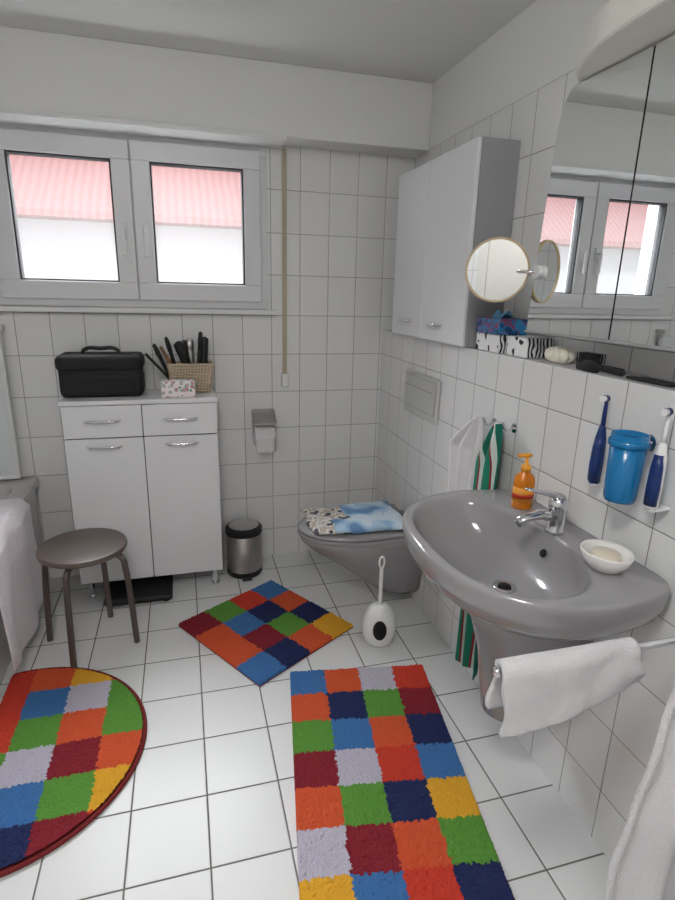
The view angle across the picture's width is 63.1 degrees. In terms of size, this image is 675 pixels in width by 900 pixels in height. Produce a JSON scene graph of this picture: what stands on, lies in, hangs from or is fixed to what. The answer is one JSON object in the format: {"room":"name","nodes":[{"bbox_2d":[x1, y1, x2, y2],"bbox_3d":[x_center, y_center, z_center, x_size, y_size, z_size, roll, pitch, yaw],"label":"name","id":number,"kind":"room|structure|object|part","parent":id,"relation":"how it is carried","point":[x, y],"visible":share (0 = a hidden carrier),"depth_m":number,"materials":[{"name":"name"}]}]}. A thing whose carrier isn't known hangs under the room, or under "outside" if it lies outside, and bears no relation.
{"room":"bathroom","nodes":[
{"label":"bathroom","id":0,"kind":"room"},
{"bbox_2d":[0,146,414,577],"bbox_3d":[-0.948,-0.563,2.855,2.920,2.450,0.250,-3,17,-15],"label":"wall","id":1,"kind":"structure","parent":0,"point":[342,207],"depth_m":2.88,"materials":[{"name":"tile"}]},
{"bbox_2d":[0,123,267,308],"bbox_3d":[-0.948,-1.053,2.567,1.240,0.750,0.134,-3,17,-15],"label":"window","id":2,"kind":"structure","parent":1,"relation":"in","point":[131,159],"depth_m":2.54,"materials":[{"name":"white plastic"}]},
{"bbox_2d":[0,306,276,314],"bbox_3d":[-0.957,-0.674,2.657,1.330,0.023,0.050,-3,17,-15],"label":"window sill","id":3,"kind":"structure","parent":1,"relation":"attached to","point":[2,308],"depth_m":2.63,"materials":[{"name":"white paint"}]},
{"bbox_2d":[0,107,286,148],"bbox_3d":[-1.205,-1.381,2.304,1.980,0.018,0.185,-3,17,-15],"label":"trim","id":4,"kind":"structure","parent":1,"relation":"attached to","point":[7,115],"depth_m":2.37,"materials":[{"name":"white paint"}]},
{"bbox_2d":[0,26,432,157],"bbox_3d":[-0.866,-1.544,2.358,2.680,0.287,0.175,-3,17,-15],"label":"beam","id":5,"kind":"structure","parent":1,"relation":"attached to","point":[315,108],"depth_m":2.36,"materials":[{"name":"white paint"}]},
{"bbox_2d":[251,408,276,452],"bbox_3d":[-0.395,-0.106,2.950,0.132,0.215,0.117,-3,17,-15],"label":"toilet paper holder","id":6,"kind":"object","parent":1,"relation":"attached to","point":[264,436],"visible":1,"depth_m":2.92,"materials":[{"name":"silver metal"}]},
{"bbox_2d":[281,149,288,386],"bbox_3d":[-0.269,-0.895,2.799,0.038,1.150,0.029,-3,17,-15],"label":"strap","id":7,"kind":"object","parent":1,"relation":"attached to","point":[284,376],"visible":1,"depth_m":2.80,"materials":[{"name":"beige"}]},
{"bbox_2d":[0,0,535,82],"bbox_3d":[-0.424,-1.302,0.774,2.920,0.150,4.110,-3,17,-15],"label":"ceiling","id":8,"kind":"structure","parent":0,"point":[414,40],"depth_m":2.07,"materials":[{"name":"white paint"}]},
{"bbox_2d":[0,551,609,899],"bbox_3d":[-0.459,1.198,1.397,2.920,0.100,3.910,-3,17,-15],"label":"floor","id":9,"kind":"structure","parent":0,"point":[207,808],"depth_m":1.82,"materials":[{"name":"tile"}]},
{"bbox_2d":[0,477,42,685],"bbox_3d":[-1.636,0.659,1.952,0.745,0.572,1.715,-3,17,-15],"label":"bathtub","id":10,"kind":"object","parent":9,"relation":"on","point":[24,488],"visible":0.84,"depth_m":2.61,"materials":[{"name":"grey ceramic"}]},
{"bbox_2d":[0,324,21,479],"bbox_3d":[-1.760,-0.207,2.554,0.460,0.735,0.059,-3,17,-15],"label":"screen","id":11,"kind":"object","parent":10,"relation":"on","point":[10,468],"visible":1,"depth_m":2.63,"materials":[{"name":"glass"},{"name":"white metal"}]},
{"bbox_2d":[0,498,42,671],"bbox_3d":[-1.350,0.536,2.228,0.164,0.528,0.581,-3,17,-15],"label":"bath towel","id":12,"kind":"object","parent":10,"relation":"on","point":[21,591],"visible":0.98,"depth_m":2.23,"materials":[{"name":"white fabric"}]},
{"bbox_2d":[0,667,146,877],"bbox_3d":[-0.918,0.991,1.853,0.528,0.022,0.880,-3,17,-15],"label":"rug","id":13,"kind":"object","parent":9,"relation":"on","point":[71,740],"visible":1,"depth_m":1.81,"materials":[{"name":"multicoloured fabric"}]},
{"bbox_2d":[36,528,139,668],"bbox_3d":[-1.064,0.614,2.349,0.348,0.467,0.348,11,19,31],"label":"stool","id":14,"kind":"object","parent":9,"relation":"on","point":[87,547],"visible":1,"depth_m":2.28,"materials":[{"name":"brown"}]},
{"bbox_2d":[104,575,172,606],"bbox_3d":[-1.007,0.698,2.817,0.315,0.046,0.300,-3,17,-15],"label":"bathroom scale","id":15,"kind":"object","parent":9,"relation":"on","point":[156,588],"visible":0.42,"depth_m":2.74,"materials":[{"name":"black plastic"}]},
{"bbox_2d":[58,388,222,598],"bbox_3d":[-0.945,0.217,2.769,0.690,1.000,0.307,-3,17,-15],"label":"base cabinet","id":16,"kind":"object","parent":9,"relation":"on","point":[144,467],"visible":0.98,"depth_m":2.63,"materials":[{"name":"white laminate"}]},
{"bbox_2d":[55,346,144,397],"bbox_3d":[-1.102,-0.373,2.581,0.372,0.230,0.192,-3,17,-15],"label":"case","id":17,"kind":"object","parent":16,"relation":"on","point":[82,374],"visible":1,"depth_m":2.51,"materials":[{"name":"black fabric"}]},
{"bbox_2d":[161,379,195,397],"bbox_3d":[-0.757,-0.295,2.616,0.155,0.077,0.080,-3,17,-15],"label":"tissue box","id":18,"kind":"object","parent":16,"relation":"on","point":[170,388],"visible":1,"depth_m":2.58,"materials":[{"name":"cardboard"}]},
{"bbox_2d":[144,331,213,392],"bbox_3d":[-0.773,-0.432,2.700,0.325,0.294,0.124,-3,17,-15],"label":"wicker basket","id":19,"kind":"object","parent":16,"relation":"on","point":[201,370],"visible":0.82,"depth_m":2.68,"materials":[{"name":"beige wicker"}]},
{"bbox_2d":[225,518,261,580],"bbox_3d":[-0.506,0.533,2.992,0.198,0.289,0.229,-3,17,-15],"label":"pedal bin","id":20,"kind":"object","parent":9,"relation":"on","point":[243,536],"visible":1,"depth_m":2.94,"materials":[{"name":"silver metal"}]},
{"bbox_2d":[178,580,352,686],"bbox_3d":[-0.329,0.807,2.541,0.582,0.021,0.562,16,21,40],"label":"bath rug","id":21,"kind":"object","parent":9,"relation":"on","point":[265,630],"visible":1,"depth_m":2.50,"materials":[{"name":"multicoloured fabric"}]},
{"bbox_2d":[362,556,395,647],"bbox_3d":[0.188,0.654,2.408,0.152,0.416,0.158,-3,17,-15],"label":"toilet brush","id":22,"kind":"object","parent":9,"relation":"on","point":[378,621],"visible":1,"depth_m":2.39,"materials":[{"name":"white plastic"}]},
{"bbox_2d":[290,664,514,899],"bbox_3d":[0.134,1.033,1.799,0.552,0.021,0.967,0,16,-6],"label":"bath rug","id":23,"kind":"object","parent":9,"relation":"on","point":[387,808],"visible":1,"depth_m":1.68,"materials":[{"name":"multicoloured fabric"}]},
{"bbox_2d":[415,0,674,380],"bbox_3d":[0.921,-0.098,1.408,0.120,2.450,3.670,-3,17,-15],"label":"wall","id":24,"kind":"structure","parent":0,"point":[517,84],"depth_m":1.92,"materials":[{"name":"paint"}]},
{"bbox_2d":[392,136,520,346],"bbox_3d":[0.450,-0.851,2.381,0.200,0.728,0.750,-3,17,-15],"label":"upper cabinet","id":25,"kind":"object","parent":24,"relation":"attached to","point":[460,199],"visible":0.98,"depth_m":2.16,"materials":[{"name":"grey laminate"}]},
{"bbox_2d":[375,330,674,860],"bbox_3d":[0.784,0.460,1.535,0.135,1.300,3.670,-3,17,-15],"label":"wall ledge","id":26,"kind":"object","parent":24,"relation":"attached to","point":[597,760],"visible":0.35,"depth_m":1.63,"materials":[{"name":"tile"}]},
{"bbox_2d":[297,504,421,593],"bbox_3d":[0.093,0.520,2.707,0.590,0.381,0.394,-3,17,-15],"label":"toilet","id":27,"kind":"object","parent":26,"relation":"attached to","point":[360,553],"visible":0.72,"depth_m":2.54,"materials":[{"name":"grey ceramic"}]},
{"bbox_2d":[300,501,402,534],"bbox_3d":[0.080,0.317,2.642,0.474,0.036,0.344,-3,17,-15],"label":"folded clothes","id":28,"kind":"object","parent":27,"relation":"on","point":[361,517],"visible":0.99,"depth_m":2.59,"materials":[{"name":"fabric"}]},
{"bbox_2d":[404,369,440,425],"bbox_3d":[0.384,-0.253,2.561,0.028,0.200,0.370,-3,17,-15],"label":"flush plate","id":29,"kind":"object","parent":26,"relation":"attached to","point":[422,392],"visible":1,"depth_m":2.51,"materials":[{"name":"grey plastic"}]},
{"bbox_2d":[455,422,502,679],"bbox_3d":[0.517,0.375,2.033,0.052,0.999,0.162,-3,17,-15],"label":"hand towel","id":30,"kind":"object","parent":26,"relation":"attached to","point":[488,458],"visible":0.42,"depth_m":1.97,"materials":[{"name":"green fabric"}]},
{"bbox_2d":[482,417,497,425],"bbox_3d":[0.540,-0.100,1.964,0.054,0.039,0.032,-3,17,-15],"label":"towel hook","id":31,"kind":"object","parent":26,"relation":"attached to","point":[494,420],"visible":0.87,"depth_m":1.96,"materials":[{"name":"silver metal"}]},
{"bbox_2d":[447,416,482,491],"bbox_3d":[0.478,0.029,2.091,0.045,0.350,0.243,-3,17,-15],"label":"hand towel","id":32,"kind":"object","parent":31,"relation":"hanging from","point":[465,445],"visible":0.87,"depth_m":2.07,"materials":[{"name":"white fabric"}]},
{"bbox_2d":[476,310,527,352],"bbox_3d":[0.596,-0.435,2.005,0.120,0.147,0.170,-3,17,-15],"label":"tissue box","id":33,"kind":"object","parent":26,"relation":"on","point":[493,332],"visible":0.86,"depth_m":1.95,"materials":[{"name":"blue"}]},
{"bbox_2d":[501,422,517,432],"bbox_3d":[0.573,-0.075,1.845,0.054,0.039,0.032,-3,17,-15],"label":"towel hook","id":34,"kind":"object","parent":26,"relation":"attached to","point":[514,428],"visible":1,"depth_m":1.84,"materials":[{"name":"silver metal"}]},
{"bbox_2d":[506,335,553,357],"bbox_3d":[0.655,-0.354,1.878,0.100,0.066,0.120,-3,17,-15],"label":"tissue box","id":35,"kind":"object","parent":26,"relation":"on","point":[525,346],"visible":0.94,"depth_m":1.83,"materials":[{"name":"white cardboard"}]},
{"bbox_2d":[402,489,670,721],"bbox_3d":[0.446,0.513,1.578,0.499,0.578,0.731,-3,17,-15],"label":"washbasin","id":36,"kind":"object","parent":26,"relation":"attached to","point":[528,589],"visible":0.88,"depth_m":1.49,"materials":[{"name":"grey ceramic"}]},
{"bbox_2d":[511,453,534,509],"bbox_3d":[0.575,0.094,1.690,0.068,0.174,0.058,-3,17,-15],"label":"soap dispenser","id":37,"kind":"object","parent":36,"relation":"on","point":[521,499],"visible":0.98,"depth_m":1.67,"materials":[{"name":"orange plastic"}]},
{"bbox_2d":[514,488,568,535],"bbox_3d":[0.561,0.167,1.508,0.152,0.133,0.054,-3,17,-15],"label":"faucet","id":38,"kind":"object","parent":36,"relation":"on","point":[555,516],"visible":1,"depth_m":1.50,"materials":[{"name":"silver metal"}]},
{"bbox_2d":[580,539,634,574],"bbox_3d":[0.651,0.264,1.335,0.116,0.046,0.128,-3,17,-15],"label":"soap dish","id":39,"kind":"object","parent":36,"relation":"on","point":[603,556],"visible":1,"depth_m":1.32,"materials":[{"name":"white ceramic"}]},
{"bbox_2d":[544,346,574,363],"bbox_3d":[0.686,-0.295,1.700,0.074,0.052,0.109,-3,17,-15],"label":"seashell","id":40,"kind":"object","parent":26,"relation":"on","point":[556,354],"visible":1,"depth_m":1.67,"materials":[{"name":"beige"}]},
{"bbox_2d":[492,636,674,677],"bbox_3d":[0.571,0.400,1.007,0.544,0.100,0.260,-3,17,-15],"label":"towel rail","id":41,"kind":"object","parent":26,"relation":"attached to","point":[496,671],"visible":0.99,"depth_m":1.10,"materials":[{"name":"silver metal"}]},
{"bbox_2d":[485,637,645,737],"bbox_3d":[0.446,0.454,1.069,0.313,0.146,0.066,-3,17,-15],"label":"hand towel","id":42,"kind":"object","parent":41,"relation":"hanging from","point":[538,691],"visible":1,"depth_m":1.04,"materials":[{"name":"white fabric"}]},
{"bbox_2d":[587,395,610,485],"bbox_3d":[0.688,-0.023,1.433,0.053,0.243,0.034,-3,17,-15],"label":"electric toothbrush","id":43,"kind":"object","parent":26,"relation":"attached to","point":[596,462],"visible":0.95,"depth_m":1.43,"materials":[{"name":"blue plastic"}]},
{"bbox_2d":[576,351,625,376],"bbox_3d":[0.722,-0.227,1.497,0.039,0.062,0.210,-2,17,-13],"label":"hairbrush","id":44,"kind":"object","parent":26,"relation":"on","point":[587,361],"visible":0.98,"depth_m":1.51,"materials":[{"name":"black plastic"}]},
{"bbox_2d":[603,429,657,504],"bbox_3d":[0.694,0.040,1.314,0.110,0.165,0.090,-3,17,-15],"label":"tumbler","id":45,"kind":"object","parent":26,"relation":"attached to","point":[628,449],"visible":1,"depth_m":1.29,"materials":[{"name":"blue plastic"}]},
{"bbox_2d":[626,376,674,386],"bbox_3d":[0.782,-0.170,1.353,0.050,0.007,0.140,-3,17,-15],"label":"comb","id":46,"kind":"object","parent":26,"relation":"on","point":[638,378],"visible":1,"depth_m":1.34,"materials":[{"name":"black plastic"}]},
{"bbox_2d":[643,408,673,512],"bbox_3d":[0.735,0.024,1.239,0.068,0.243,0.034,-3,17,-15],"label":"electric toothbrush","id":47,"kind":"object","parent":26,"relation":"attached to","point":[655,481],"visible":1,"depth_m":1.23,"materials":[{"name":"white plastic"}]},
{"bbox_2d":[465,35,674,351],"bbox_3d":[0.711,-0.572,1.250,0.316,0.663,1.247,-3,17,-15],"label":"mirror cabinet","id":48,"kind":"object","parent":24,"relation":"attached to","point":[606,253],"depth_m":1.40,"materials":[{"name":"silver metal"}]},
{"bbox_3d":[0.534,-0.571,1.747,0.243,0.198,0.089,10,18,28],"label":"makeup mirror","id":49,"kind":"part","parent":48,"relation":"part of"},
{"bbox_2d":[576,0,674,82],"bbox_3d":[0.763,-0.917,1.082,0.270,0.085,0.939,-3,17,-15],"label":"lamp","id":50,"kind":"object","parent":48,"relation":"attached to","point":[620,30],"depth_m":1.22,"materials":[{"name":"white plastic"}]},
{"bbox_2d":[603,684,674,899],"bbox_3d":[0.635,0.679,0.981,0.364,0.701,0.066,-3,17,-15],"label":"bath towel","id":51,"kind":"object","parent":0,"point":[642,863],"visible":1,"depth_m":0.94,"materials":[{"name":"white fabric"}]},
{"label":"outside","id":52,"kind":"structure","parent":0,"visible":0},
{"bbox_3d":[-5.855,-1.530,21.341,60.000,0.200,36.600,-3,17,-15],"label":"ground","id":53,"kind":"structure","parent":52,"visible":0},
{"bbox_2d":[9,154,242,284],"bbox_3d":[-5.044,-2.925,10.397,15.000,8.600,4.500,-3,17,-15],"label":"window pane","id":54,"kind":"structure","parent":53,"relation":"on","point":[64,210],"depth_m":8.74,"materials":[{"name":"white"}]}
]}

